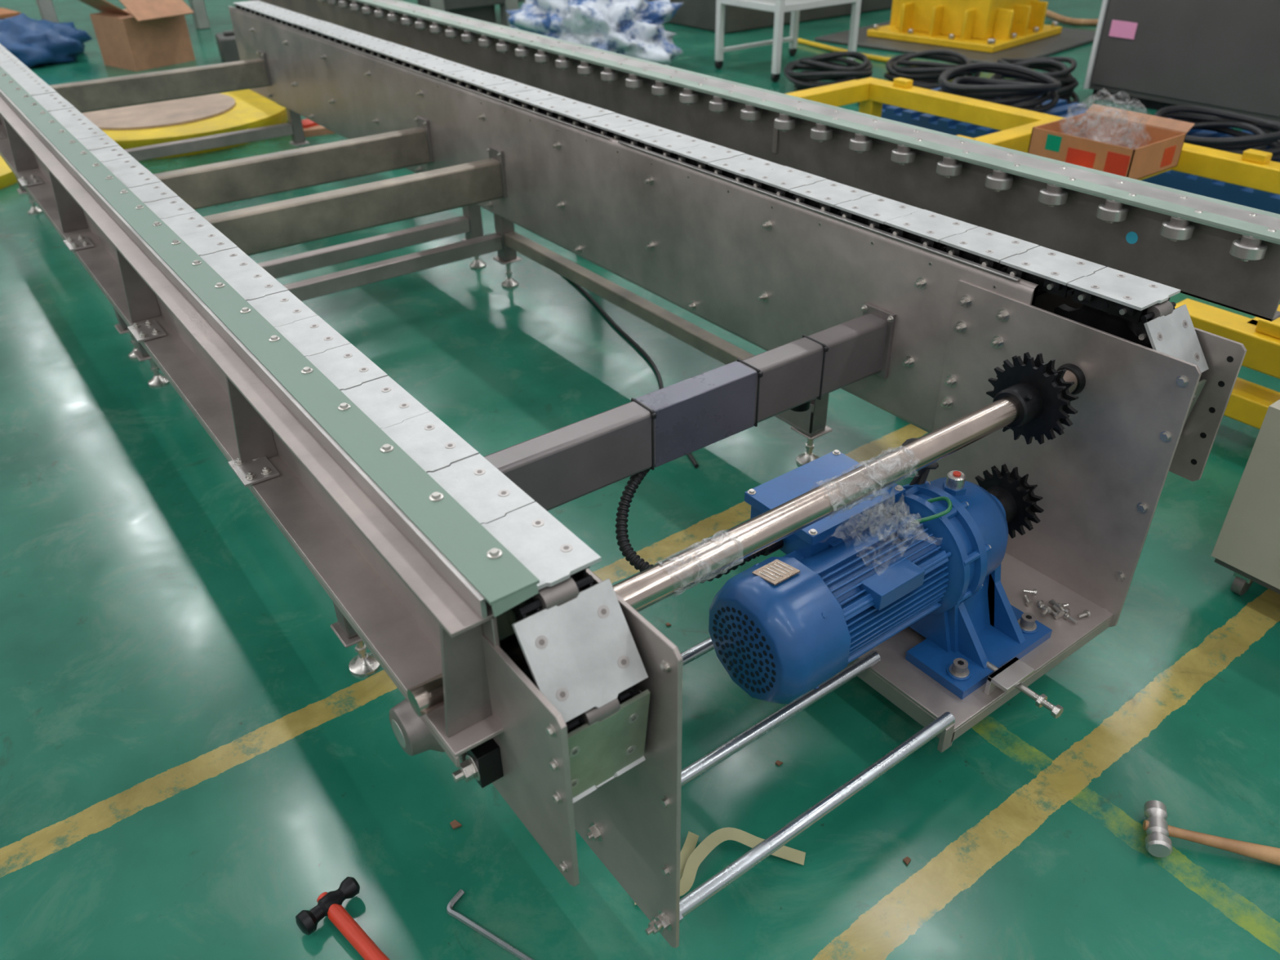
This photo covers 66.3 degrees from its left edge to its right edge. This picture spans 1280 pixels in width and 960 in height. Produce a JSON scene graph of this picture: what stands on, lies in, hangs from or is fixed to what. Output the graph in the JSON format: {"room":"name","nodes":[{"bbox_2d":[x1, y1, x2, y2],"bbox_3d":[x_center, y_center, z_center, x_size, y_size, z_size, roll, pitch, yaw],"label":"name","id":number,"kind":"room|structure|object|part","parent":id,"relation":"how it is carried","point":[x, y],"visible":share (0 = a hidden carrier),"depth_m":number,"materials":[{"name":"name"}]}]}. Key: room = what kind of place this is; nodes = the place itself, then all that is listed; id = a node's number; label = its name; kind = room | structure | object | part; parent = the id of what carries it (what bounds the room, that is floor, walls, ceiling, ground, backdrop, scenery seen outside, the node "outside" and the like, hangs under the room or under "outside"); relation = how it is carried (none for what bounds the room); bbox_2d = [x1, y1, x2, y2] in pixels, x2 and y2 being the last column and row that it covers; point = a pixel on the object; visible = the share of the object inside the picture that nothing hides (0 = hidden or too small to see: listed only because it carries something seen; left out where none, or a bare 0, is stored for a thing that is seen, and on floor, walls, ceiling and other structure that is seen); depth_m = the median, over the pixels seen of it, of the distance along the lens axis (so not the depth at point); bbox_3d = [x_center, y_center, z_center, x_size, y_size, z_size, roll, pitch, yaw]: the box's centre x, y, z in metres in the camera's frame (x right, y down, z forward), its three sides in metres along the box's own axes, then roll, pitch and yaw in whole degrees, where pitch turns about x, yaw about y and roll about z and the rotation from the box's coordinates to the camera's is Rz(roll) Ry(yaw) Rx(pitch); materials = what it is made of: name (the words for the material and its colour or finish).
{"room":"factory floor","nodes":[
{"label":"factory floor","id":0,"kind":"room"},
{"bbox_2d":[0,0,1279,959],"bbox_3d":[-1.755,-2.687,7.101,34.000,0.100,30.000,-23,39,-29],"label":"floor","id":1,"kind":"structure","parent":0,"point":[193,755],"depth_m":2.13,"materials":[{"name":"green paint"}]},
{"bbox_2d":[0,155,17,189],"bbox_3d":[-4.021,-1.732,5.558,1.040,0.075,1.040,-23,39,-29],"label":"disc","id":2,"kind":"object","parent":1,"relation":"on","point":[7,178],"visible":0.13,"depth_m":5.47,"materials":[{"name":"yellow paint"}]},
{"bbox_2d":[0,8,21,19],"bbox_3d":[-6.310,-4.214,9.199,0.460,0.265,0.860,26,42,34],"label":"crate","id":3,"kind":"object","parent":1,"relation":"on","point":[4,13],"visible":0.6,"depth_m":9.24,"materials":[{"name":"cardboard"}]},
{"bbox_2d":[0,13,93,67],"bbox_3d":[-5.416,-3.805,8.439,1.269,0.395,0.880,-23,39,-29],"label":"bundle","id":4,"kind":"object","parent":1,"relation":"on","point":[34,42],"visible":0.85,"depth_m":8.32,"materials":[{"name":"plastic"}]},
{"bbox_2d":[35,0,210,29],"bbox_3d":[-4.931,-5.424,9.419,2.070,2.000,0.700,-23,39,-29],"label":"table","id":5,"kind":"object","parent":1,"relation":"on","point":[46,7],"visible":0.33,"depth_m":9.78,"materials":[{"name":"grey metal"}]},
{"bbox_2d":[79,0,195,71],"bbox_3d":[-4.229,-3.813,8.276,0.806,0.553,0.617,21,39,30],"label":"carton","id":6,"kind":"object","parent":1,"relation":"on","point":[147,34],"visible":1,"depth_m":8.16,"materials":[{"name":"cardboard"}]},
{"bbox_2d":[81,88,288,159],"bbox_3d":[-3.109,-2.391,6.462,1.600,0.150,1.600,-23,39,-29],"label":"turntable","id":7,"kind":"object","parent":1,"relation":"on","point":[185,118],"visible":0.38,"depth_m":6.16,"materials":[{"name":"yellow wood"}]},
{"bbox_2d":[215,30,239,62],"bbox_3d":[-3.392,-3.788,8.500,0.500,0.240,0.350,-15,36,-20],"label":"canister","id":8,"kind":"object","parent":1,"relation":"on","point":[226,41],"visible":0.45,"depth_m":8.33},
{"bbox_2d":[301,118,335,137],"bbox_3d":[-2.104,-2.315,6.402,0.287,0.060,0.289,-23,39,-29],"label":"carton","id":9,"kind":"object","parent":1,"relation":"on","point":[311,128],"visible":0.36,"depth_m":6.31,"materials":[{"name":"cardboard"}]},
{"bbox_2d":[295,876,390,959],"bbox_3d":[-0.442,0.803,1.649,0.329,0.048,0.114,26,42,34],"label":"hammer","id":10,"kind":"object","parent":1,"relation":"on","point":[329,904],"visible":1,"depth_m":1.69,"materials":[{"name":"red paint"}]},
{"bbox_3d":[-0.444,0.807,1.649,0.329,0.041,0.036,27,42,35],"label":"handle","id":11,"kind":"part","parent":10,"relation":"part of","materials":[{"name":"red paint"}]},
{"bbox_2d":[400,0,526,26],"bbox_3d":[-1.565,-5.248,9.699,1.800,1.300,1.100,-23,39,-29],"label":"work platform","id":12,"kind":"object","parent":1,"relation":"on","point":[482,10],"visible":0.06,"depth_m":9.53,"materials":[{"name":"grey metal"}]},
{"bbox_2d":[446,888,533,959],"bbox_3d":[-0.234,0.800,1.687,0.274,0.011,0.046,24,41,33],"label":"key","id":13,"kind":"object","parent":1,"relation":"on","point":[458,895],"visible":1,"depth_m":1.71,"materials":[{"name":"metal"}]},
{"bbox_2d":[504,0,684,66],"bbox_3d":[-0.352,-3.819,8.073,1.147,0.642,2.060,-23,39,-29],"label":"plastic sheeting","id":14,"kind":"object","parent":1,"relation":"on","point":[635,28],"visible":0.62,"depth_m":7.66,"materials":[{"name":"plastic"}]},
{"bbox_2d":[0,0,1246,947],"bbox_3d":[-1.155,-0.925,3.568,1.721,0.840,5.808,-23,39,-29],"label":"conveyor","id":15,"kind":"object","parent":1,"relation":"on","point":[509,658],"visible":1,"depth_m":2.10,"materials":[{"name":"metal"}]},
{"bbox_3d":[-0.145,0.294,1.390,0.179,0.320,0.411,-23,39,-29],"label":"plate","id":16,"kind":"part","parent":15,"relation":"part of","materials":[{"name":"metal"}]},
{"bbox_3d":[-1.725,-0.896,3.176,0.126,0.389,5.650,-23,39,-29],"label":"chain","id":17,"kind":"part","parent":15,"relation":"part of","materials":[{"name":"metal"}]},
{"bbox_3d":[-0.783,-1.576,3.855,0.015,0.004,5.300,-23,39,-29],"label":"rail","id":18,"kind":"part","parent":15,"relation":"part of","materials":[{"name":"metal"}]},
{"bbox_3d":[-0.110,0.362,1.569,0.008,0.645,0.551,-23,39,-29],"label":"plate","id":19,"kind":"part","parent":15,"relation":"part of","materials":[{"name":"metal"}]},
{"bbox_3d":[-0.610,-1.368,3.861,0.126,0.389,5.650,-23,39,-29],"label":"chain","id":20,"kind":"part","parent":15,"relation":"part of","materials":[{"name":"metal"}]},
{"bbox_2d":[708,437,1052,703],"bbox_3d":[0.502,0.150,1.969,0.813,0.462,0.440,-23,39,-29],"label":"motor","id":21,"kind":"object","parent":15,"relation":"on","point":[925,557],"visible":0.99,"depth_m":1.88,"materials":[{"name":"blue paint"}]},
{"bbox_2d":[845,552,1113,752],"bbox_3d":[0.666,0.297,2.193,0.574,0.065,0.500,-23,39,-29],"label":"tray","id":22,"kind":"object","parent":15,"relation":"on","point":[1075,613],"depth_m":2.07,"materials":[{"name":"metal"}]},
{"bbox_3d":[0.882,-0.058,2.178,0.008,0.645,0.551,-23,39,-29],"label":"plate","id":23,"kind":"part","parent":15,"relation":"part of","materials":[{"name":"metal"}]},
{"bbox_3d":[0.997,-0.189,2.091,0.179,0.320,0.411,-23,39,-29],"label":"plate","id":24,"kind":"part","parent":15,"relation":"part of","materials":[{"name":"metal"}]},
{"bbox_2d":[568,279,698,467],"bbox_3d":[-0.057,-0.503,3.648,0.110,0.014,1.740,-11,35,-15],"label":"cable","id":25,"kind":"object","parent":1,"relation":"on","point":[614,324],"visible":0.56,"depth_m":3.67,"materials":[{"name":"black rubber"}]},
{"bbox_2d":[449,622,911,866],"bbox_3d":[0.028,0.635,1.934,0.692,0.004,0.792,-23,39,-29],"label":"debris","id":26,"kind":"object","parent":1,"relation":"on","point":[454,824],"visible":0.57,"depth_m":1.89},
{"bbox_2d":[634,826,805,904],"bbox_3d":[0.134,0.690,1.800,0.331,0.051,0.150,-15,36,-20],"label":"strap","id":27,"kind":"object","parent":1,"relation":"on","point":[691,858],"visible":0.66,"depth_m":1.81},
{"bbox_2d":[249,0,1279,321],"bbox_3d":[-1.006,-1.959,5.110,0.214,0.860,8.210,-23,39,-29],"label":"rail","id":28,"kind":"object","parent":1,"relation":"on","point":[1223,253],"visible":0.94,"depth_m":2.86,"materials":[{"name":"metal"}]},
{"bbox_2d":[646,0,893,34],"bbox_3d":[1.363,-5.548,9.802,2.500,1.600,1.400,-23,39,-29],"label":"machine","id":29,"kind":"object","parent":1,"relation":"on","point":[697,14],"visible":0.43,"depth_m":9.46,"materials":[{"name":"grey metal"}]},
{"bbox_2d":[714,0,861,82],"bbox_3d":[1.154,-3.715,7.608,0.900,0.970,0.740,-23,39,-29],"label":"table","id":30,"kind":"object","parent":1,"relation":"on","point":[779,7],"visible":0.84,"depth_m":7.53,"materials":[{"name":"paint"}]},
{"bbox_2d":[783,51,872,90],"bbox_3d":[1.365,-2.944,7.092,0.650,0.244,0.663,-23,39,-29],"label":"cable coil","id":31,"kind":"object","parent":1,"relation":"on","point":[824,68],"visible":0.76,"depth_m":6.94,"materials":[{"name":"black rubber"}]},
{"bbox_2d":[884,49,980,89],"bbox_3d":[2.162,-2.993,7.167,0.727,0.221,0.739,-23,39,-29],"label":"cable coil","id":32,"kind":"object","parent":1,"relation":"on","point":[926,75],"visible":0.61,"depth_m":7.02,"materials":[{"name":"black rubber"}]},
{"bbox_2d":[797,9,1098,106],"bbox_3d":[2.477,-3.771,8.465,2.091,0.081,4.882,26,42,35],"label":"hose","id":33,"kind":"object","parent":1,"relation":"on","point":[1083,22],"visible":0.2,"depth_m":9.28,"materials":[{"name":"orange rubber"}]},
{"bbox_2d":[814,0,1095,62],"bbox_3d":[2.913,-4.387,8.586,1.900,0.960,1.900,-29,43,-36],"label":"pedestal","id":34,"kind":"object","parent":1,"relation":"on","point":[979,30],"visible":0.97,"depth_m":8.41,"materials":[{"name":"yellow paint"}]},
{"bbox_2d":[880,87,1088,137],"bbox_3d":[2.206,-2.257,6.128,1.000,0.140,1.180,-23,39,-29],"label":"pallet","id":35,"kind":"object","parent":1,"relation":"on","point":[944,125],"visible":0.23,"depth_m":5.96,"materials":[{"name":"blue plastic"}]},
{"bbox_2d":[937,62,1062,113],"bbox_3d":[2.186,-2.382,5.986,0.757,0.217,0.743,-23,39,-29],"label":"cable coil","id":36,"kind":"object","parent":35,"relation":"on","point":[1024,95],"visible":0.76,"depth_m":5.82,"materials":[{"name":"black rubber"}]},
{"bbox_2d":[786,77,1279,429],"bbox_3d":[1.828,-1.121,4.194,1.920,0.390,4.040,-23,39,-29],"label":"steel frame","id":37,"kind":"object","parent":1,"relation":"on","point":[1249,402],"visible":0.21,"depth_m":4.44,"materials":[{"name":"paint"}]},
{"bbox_2d":[1027,103,1195,179],"bbox_3d":[2.054,-1.539,4.258,0.451,0.306,0.481,-23,39,-29],"label":"open cardboard box","id":38,"kind":"object","parent":37,"relation":"on","point":[1131,144],"visible":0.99,"depth_m":4.26,"materials":[{"name":"brown cardboard"}]},
{"bbox_2d":[990,56,1079,104],"bbox_3d":[2.717,-2.739,6.726,0.576,0.267,0.601,-23,39,-29],"label":"cable coil","id":39,"kind":"object","parent":1,"relation":"on","point":[1056,69],"visible":0.44,"depth_m":6.71,"materials":[{"name":"black rubber"}]},
{"bbox_2d":[1083,0,1279,132],"bbox_3d":[4.034,-3.210,5.925,0.922,1.900,1.950,-23,39,-29],"label":"tall cabinet","id":40,"kind":"object","parent":1,"relation":"on","point":[1222,55],"visible":0.96,"depth_m":6.22,"materials":[{"name":"grey metal"}]},
{"bbox_2d":[1142,127,1279,214],"bbox_3d":[3.123,-1.682,5.234,1.000,0.140,1.180,-23,39,-29],"label":"pallet","id":41,"kind":"object","parent":1,"relation":"on","point":[1220,190],"visible":0.09,"depth_m":4.86,"materials":[{"name":"blue plastic"}]},
{"bbox_2d":[1153,105,1279,161],"bbox_3d":[3.042,-1.837,5.176,0.759,0.174,0.770,-23,39,-29],"label":"cable coil","id":42,"kind":"object","parent":41,"relation":"on","point":[1220,121],"visible":0.52,"depth_m":5.24,"materials":[{"name":"black rubber"}]},
{"bbox_2d":[1142,800,1279,865],"bbox_3d":[1.095,0.676,1.799,0.311,0.044,0.105,11,35,17],"label":"hammer","id":43,"kind":"object","parent":1,"relation":"on","point":[1157,842],"visible":1,"depth_m":1.80,"materials":[{"name":"wood"}]},
{"bbox_3d":[1.097,0.678,1.807,0.310,0.034,0.032,9,35,15],"label":"handle","id":44,"kind":"part","parent":43,"relation":"part of","materials":[{"name":"brown wood"}]},
{"bbox_2d":[1211,399,1279,595],"bbox_3d":[1.862,0.113,2.208,0.618,0.520,0.750,-23,39,-29],"label":"base cabinet","id":45,"kind":"object","parent":1,"relation":"on","point":[1247,544],"visible":1,"depth_m":2.28,"materials":[{"name":"metal"}]}
]}

